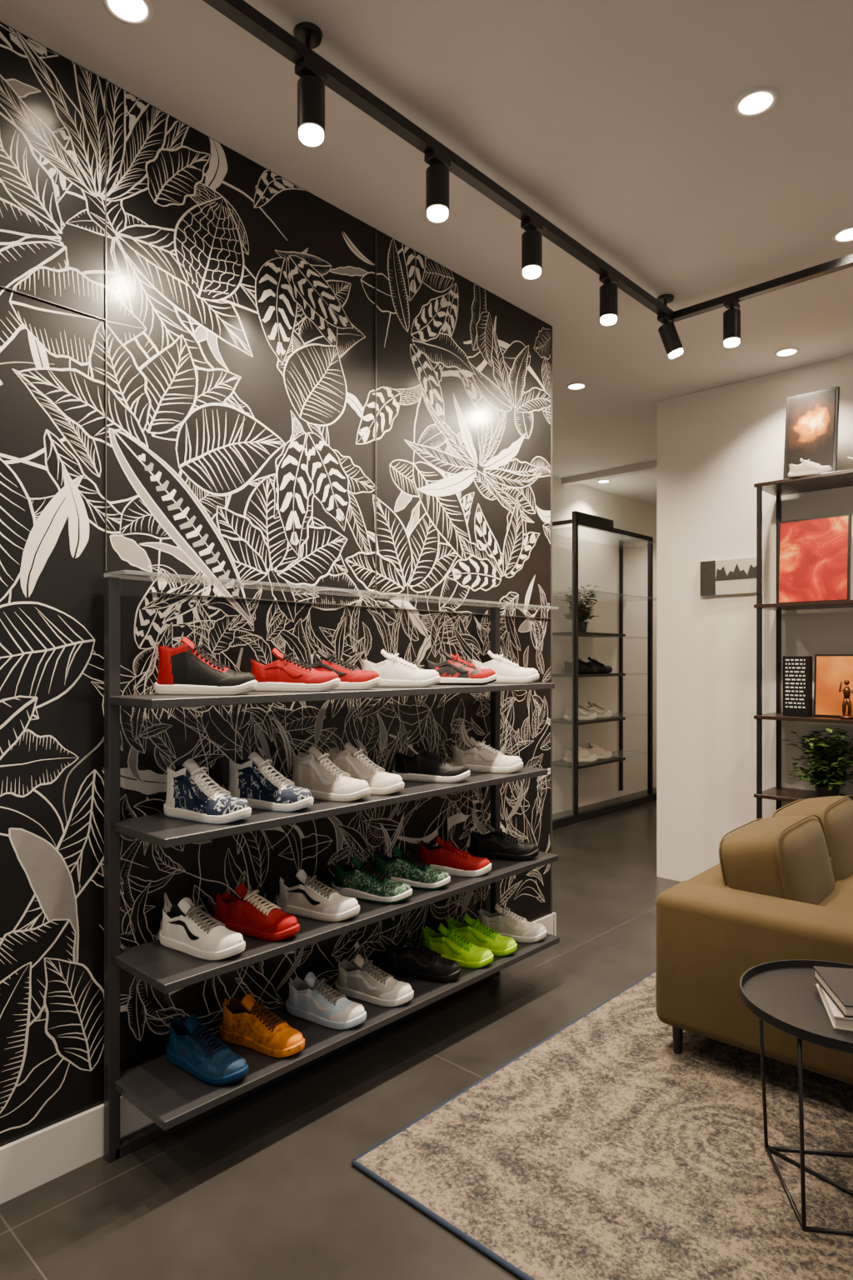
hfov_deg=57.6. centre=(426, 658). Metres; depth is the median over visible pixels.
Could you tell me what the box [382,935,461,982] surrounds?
sneaker
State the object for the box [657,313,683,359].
track spotlight
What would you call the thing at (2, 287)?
trim
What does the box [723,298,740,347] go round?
track spotlight
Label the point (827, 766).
potted plant
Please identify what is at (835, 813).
cushion
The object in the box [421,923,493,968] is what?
shoe
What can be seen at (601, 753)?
sneaker
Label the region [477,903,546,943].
sneaker
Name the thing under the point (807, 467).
sneaker
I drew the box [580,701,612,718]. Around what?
sneaker
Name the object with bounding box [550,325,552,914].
wall
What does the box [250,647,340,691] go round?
sneaker
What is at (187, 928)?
sneaker
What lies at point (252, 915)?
sneaker
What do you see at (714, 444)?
wall
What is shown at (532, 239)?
track spotlight
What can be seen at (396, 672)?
sneaker
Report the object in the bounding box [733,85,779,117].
recessed light
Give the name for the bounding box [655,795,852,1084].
sofa
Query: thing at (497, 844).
sneaker
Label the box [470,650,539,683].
sneaker
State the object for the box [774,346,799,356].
recessed light
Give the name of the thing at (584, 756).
sneaker
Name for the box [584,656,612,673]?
sneaker
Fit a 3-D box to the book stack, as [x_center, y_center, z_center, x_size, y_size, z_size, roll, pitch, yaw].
[1.014,0.787,1.791,0.189,0.054,0.240,0,0,18]
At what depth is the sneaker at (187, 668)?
2.00 m
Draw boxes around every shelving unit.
[104,576,559,1162]
[754,468,852,820]
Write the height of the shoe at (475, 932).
0.127 m
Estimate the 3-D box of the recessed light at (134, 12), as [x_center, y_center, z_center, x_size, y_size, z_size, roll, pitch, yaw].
[-0.679,-1.482,1.759,0.112,0.006,0.112,0,0,43]
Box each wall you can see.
[0,21,550,1147]
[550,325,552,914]
[552,475,657,814]
[657,355,852,881]
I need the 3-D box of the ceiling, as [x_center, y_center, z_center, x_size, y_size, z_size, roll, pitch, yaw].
[1.491,-1.535,2.372,6.350,0.100,10.700,0,0,43]
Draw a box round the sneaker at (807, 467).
[788,458,833,478]
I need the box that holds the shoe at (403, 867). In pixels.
[373,845,450,889]
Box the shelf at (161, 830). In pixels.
[115,766,547,848]
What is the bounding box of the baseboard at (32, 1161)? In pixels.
[0,912,556,1204]
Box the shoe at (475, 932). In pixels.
[446,913,517,956]
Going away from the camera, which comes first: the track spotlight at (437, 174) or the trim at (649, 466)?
the track spotlight at (437, 174)
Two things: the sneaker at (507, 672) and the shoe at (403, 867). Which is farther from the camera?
the sneaker at (507, 672)
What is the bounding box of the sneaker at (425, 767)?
[392,743,470,783]
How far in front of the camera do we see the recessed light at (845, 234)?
2.71 m
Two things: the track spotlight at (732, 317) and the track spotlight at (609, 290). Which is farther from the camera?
the track spotlight at (732, 317)
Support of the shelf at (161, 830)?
attached to the shelving unit at (172, 1097)
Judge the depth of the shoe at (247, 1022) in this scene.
2.12 m
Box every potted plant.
[560,584,599,632]
[783,728,852,797]
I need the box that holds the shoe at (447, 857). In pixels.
[417,835,491,877]
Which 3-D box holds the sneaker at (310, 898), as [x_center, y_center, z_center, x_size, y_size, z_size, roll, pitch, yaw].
[-0.323,0.687,2.270,0.270,0.126,0.098,0,0,21]
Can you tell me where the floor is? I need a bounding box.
[0,787,681,1279]
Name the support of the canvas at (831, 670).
on the metal shelving unit at (842, 478)
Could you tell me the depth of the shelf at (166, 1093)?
2.05 m
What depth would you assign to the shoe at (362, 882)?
2.40 m
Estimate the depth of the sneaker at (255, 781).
2.13 m
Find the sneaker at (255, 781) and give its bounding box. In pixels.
[228,751,314,812]
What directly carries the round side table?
on the area rug
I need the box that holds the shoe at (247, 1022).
[220,994,304,1057]
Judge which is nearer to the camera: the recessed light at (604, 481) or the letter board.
the letter board
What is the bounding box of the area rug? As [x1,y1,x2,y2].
[351,970,852,1279]
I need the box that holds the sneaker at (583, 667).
[563,658,597,674]
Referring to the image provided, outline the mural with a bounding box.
[0,22,550,1133]
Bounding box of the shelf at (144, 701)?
[110,682,554,709]
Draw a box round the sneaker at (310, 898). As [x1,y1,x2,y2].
[276,869,359,921]
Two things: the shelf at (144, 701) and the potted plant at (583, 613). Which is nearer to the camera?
the shelf at (144, 701)
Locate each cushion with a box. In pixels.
[719,814,836,904]
[771,795,852,880]
[818,875,852,911]
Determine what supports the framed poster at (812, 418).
on the metal shelving unit at (842, 478)
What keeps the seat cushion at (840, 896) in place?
on the sofa
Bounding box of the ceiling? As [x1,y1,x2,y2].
[0,0,852,507]
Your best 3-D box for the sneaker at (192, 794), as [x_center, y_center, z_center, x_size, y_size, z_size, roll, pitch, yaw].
[-0.573,0.339,2.004,0.270,0.152,0.098,0,0,25]
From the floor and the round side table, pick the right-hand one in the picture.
the round side table
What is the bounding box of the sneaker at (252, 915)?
[212,883,299,940]
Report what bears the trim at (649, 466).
attached to the wall at (598, 551)
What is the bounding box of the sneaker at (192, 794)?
[163,759,251,824]
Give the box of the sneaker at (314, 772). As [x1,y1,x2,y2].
[291,745,370,802]
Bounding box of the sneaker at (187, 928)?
[159,897,245,960]
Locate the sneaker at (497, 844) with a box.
[467,823,539,860]
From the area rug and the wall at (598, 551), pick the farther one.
the wall at (598, 551)
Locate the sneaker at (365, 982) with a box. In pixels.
[335,954,414,1006]
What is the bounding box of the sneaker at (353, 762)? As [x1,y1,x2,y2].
[325,742,404,794]
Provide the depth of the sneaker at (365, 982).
2.41 m
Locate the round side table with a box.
[740,959,852,1235]
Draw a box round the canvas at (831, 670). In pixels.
[814,654,852,717]
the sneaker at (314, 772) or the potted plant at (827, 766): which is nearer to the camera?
the sneaker at (314, 772)
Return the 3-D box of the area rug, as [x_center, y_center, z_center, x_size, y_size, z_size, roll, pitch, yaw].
[1.448,1.258,1.844,2.513,0.013,2.113,0,0,43]
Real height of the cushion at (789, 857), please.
0.371 m
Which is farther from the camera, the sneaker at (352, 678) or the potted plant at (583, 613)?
the potted plant at (583, 613)
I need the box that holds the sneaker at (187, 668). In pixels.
[154,636,257,694]
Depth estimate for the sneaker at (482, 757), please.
2.82 m
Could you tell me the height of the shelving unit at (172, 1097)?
1.480 m
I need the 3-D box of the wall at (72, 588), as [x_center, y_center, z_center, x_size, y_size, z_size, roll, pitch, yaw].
[-1.371,-0.110,1.494,0.120,2.750,5.500,0,0,43]
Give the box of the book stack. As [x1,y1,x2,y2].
[813,965,852,1031]
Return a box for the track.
[202,0,852,322]
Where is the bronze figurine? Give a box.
[839,680,852,719]
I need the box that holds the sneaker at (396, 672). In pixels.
[360,649,440,687]
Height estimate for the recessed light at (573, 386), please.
0.006 m
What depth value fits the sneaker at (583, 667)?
6.22 m
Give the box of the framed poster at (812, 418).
[783,385,839,479]
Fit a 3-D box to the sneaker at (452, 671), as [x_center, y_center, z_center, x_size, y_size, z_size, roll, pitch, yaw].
[0.117,0.032,2.778,0.270,0.126,0.098,0,0,5]
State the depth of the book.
1.73 m
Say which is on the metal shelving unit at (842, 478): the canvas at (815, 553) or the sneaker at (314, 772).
the canvas at (815, 553)
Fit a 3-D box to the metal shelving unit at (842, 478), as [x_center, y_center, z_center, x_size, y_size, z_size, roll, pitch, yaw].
[2.160,0.203,3.493,1.234,2.123,0.300,0,0,43]
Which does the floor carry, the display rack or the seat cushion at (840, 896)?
the display rack
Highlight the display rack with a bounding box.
[552,510,657,829]
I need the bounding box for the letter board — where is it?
[782,655,812,716]
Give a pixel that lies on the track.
(307, 37)
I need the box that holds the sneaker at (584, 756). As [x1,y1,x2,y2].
[563,746,597,762]
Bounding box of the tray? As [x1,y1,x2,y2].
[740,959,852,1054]
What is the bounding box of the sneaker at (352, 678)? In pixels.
[299,648,380,689]
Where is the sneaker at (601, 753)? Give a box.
[580,742,612,759]
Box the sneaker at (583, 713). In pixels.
[563,704,597,719]
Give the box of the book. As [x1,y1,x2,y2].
[815,983,852,1031]
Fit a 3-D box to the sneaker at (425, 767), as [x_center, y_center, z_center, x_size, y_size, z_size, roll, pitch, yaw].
[0.014,0.352,2.627,0.270,0.126,0.098,0,0,11]
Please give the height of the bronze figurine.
0.181 m
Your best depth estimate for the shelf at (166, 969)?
2.05 m
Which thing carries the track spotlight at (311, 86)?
attached to the track
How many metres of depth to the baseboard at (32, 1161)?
1.90 m
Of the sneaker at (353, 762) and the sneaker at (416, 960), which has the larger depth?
the sneaker at (416, 960)
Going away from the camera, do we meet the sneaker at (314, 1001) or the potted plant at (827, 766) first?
the sneaker at (314, 1001)
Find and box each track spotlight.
[295,57,327,146]
[425,149,450,222]
[520,217,543,279]
[599,272,618,325]
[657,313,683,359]
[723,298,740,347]
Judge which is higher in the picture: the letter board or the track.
the track
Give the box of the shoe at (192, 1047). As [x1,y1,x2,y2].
[166,1015,249,1085]
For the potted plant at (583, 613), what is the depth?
6.23 m
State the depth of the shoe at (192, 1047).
1.98 m
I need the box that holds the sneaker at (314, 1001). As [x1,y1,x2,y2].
[285,971,366,1029]
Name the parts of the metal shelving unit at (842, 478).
frame, shelf, shelf, shelf, shelf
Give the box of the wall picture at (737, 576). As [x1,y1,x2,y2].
[700,556,756,595]
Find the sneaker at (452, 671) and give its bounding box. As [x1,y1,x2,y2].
[423,650,497,684]
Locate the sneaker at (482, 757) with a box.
[450,736,523,773]
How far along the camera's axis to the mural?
2.17 m
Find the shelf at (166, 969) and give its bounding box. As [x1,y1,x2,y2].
[115,850,558,994]
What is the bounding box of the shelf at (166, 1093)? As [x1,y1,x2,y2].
[115,933,559,1130]
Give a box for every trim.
[0,78,552,619]
[561,460,657,485]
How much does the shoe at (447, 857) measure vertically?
0.127 m
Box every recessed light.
[101,0,154,25]
[566,382,586,389]
[597,479,610,483]
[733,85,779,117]
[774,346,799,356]
[831,225,852,243]
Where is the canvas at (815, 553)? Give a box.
[777,513,852,603]
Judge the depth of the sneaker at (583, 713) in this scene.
6.22 m
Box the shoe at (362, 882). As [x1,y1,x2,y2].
[331,855,412,904]
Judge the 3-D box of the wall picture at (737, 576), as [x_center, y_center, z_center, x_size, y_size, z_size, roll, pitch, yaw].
[1.641,-0.440,4.190,0.320,0.190,0.024,0,0,43]

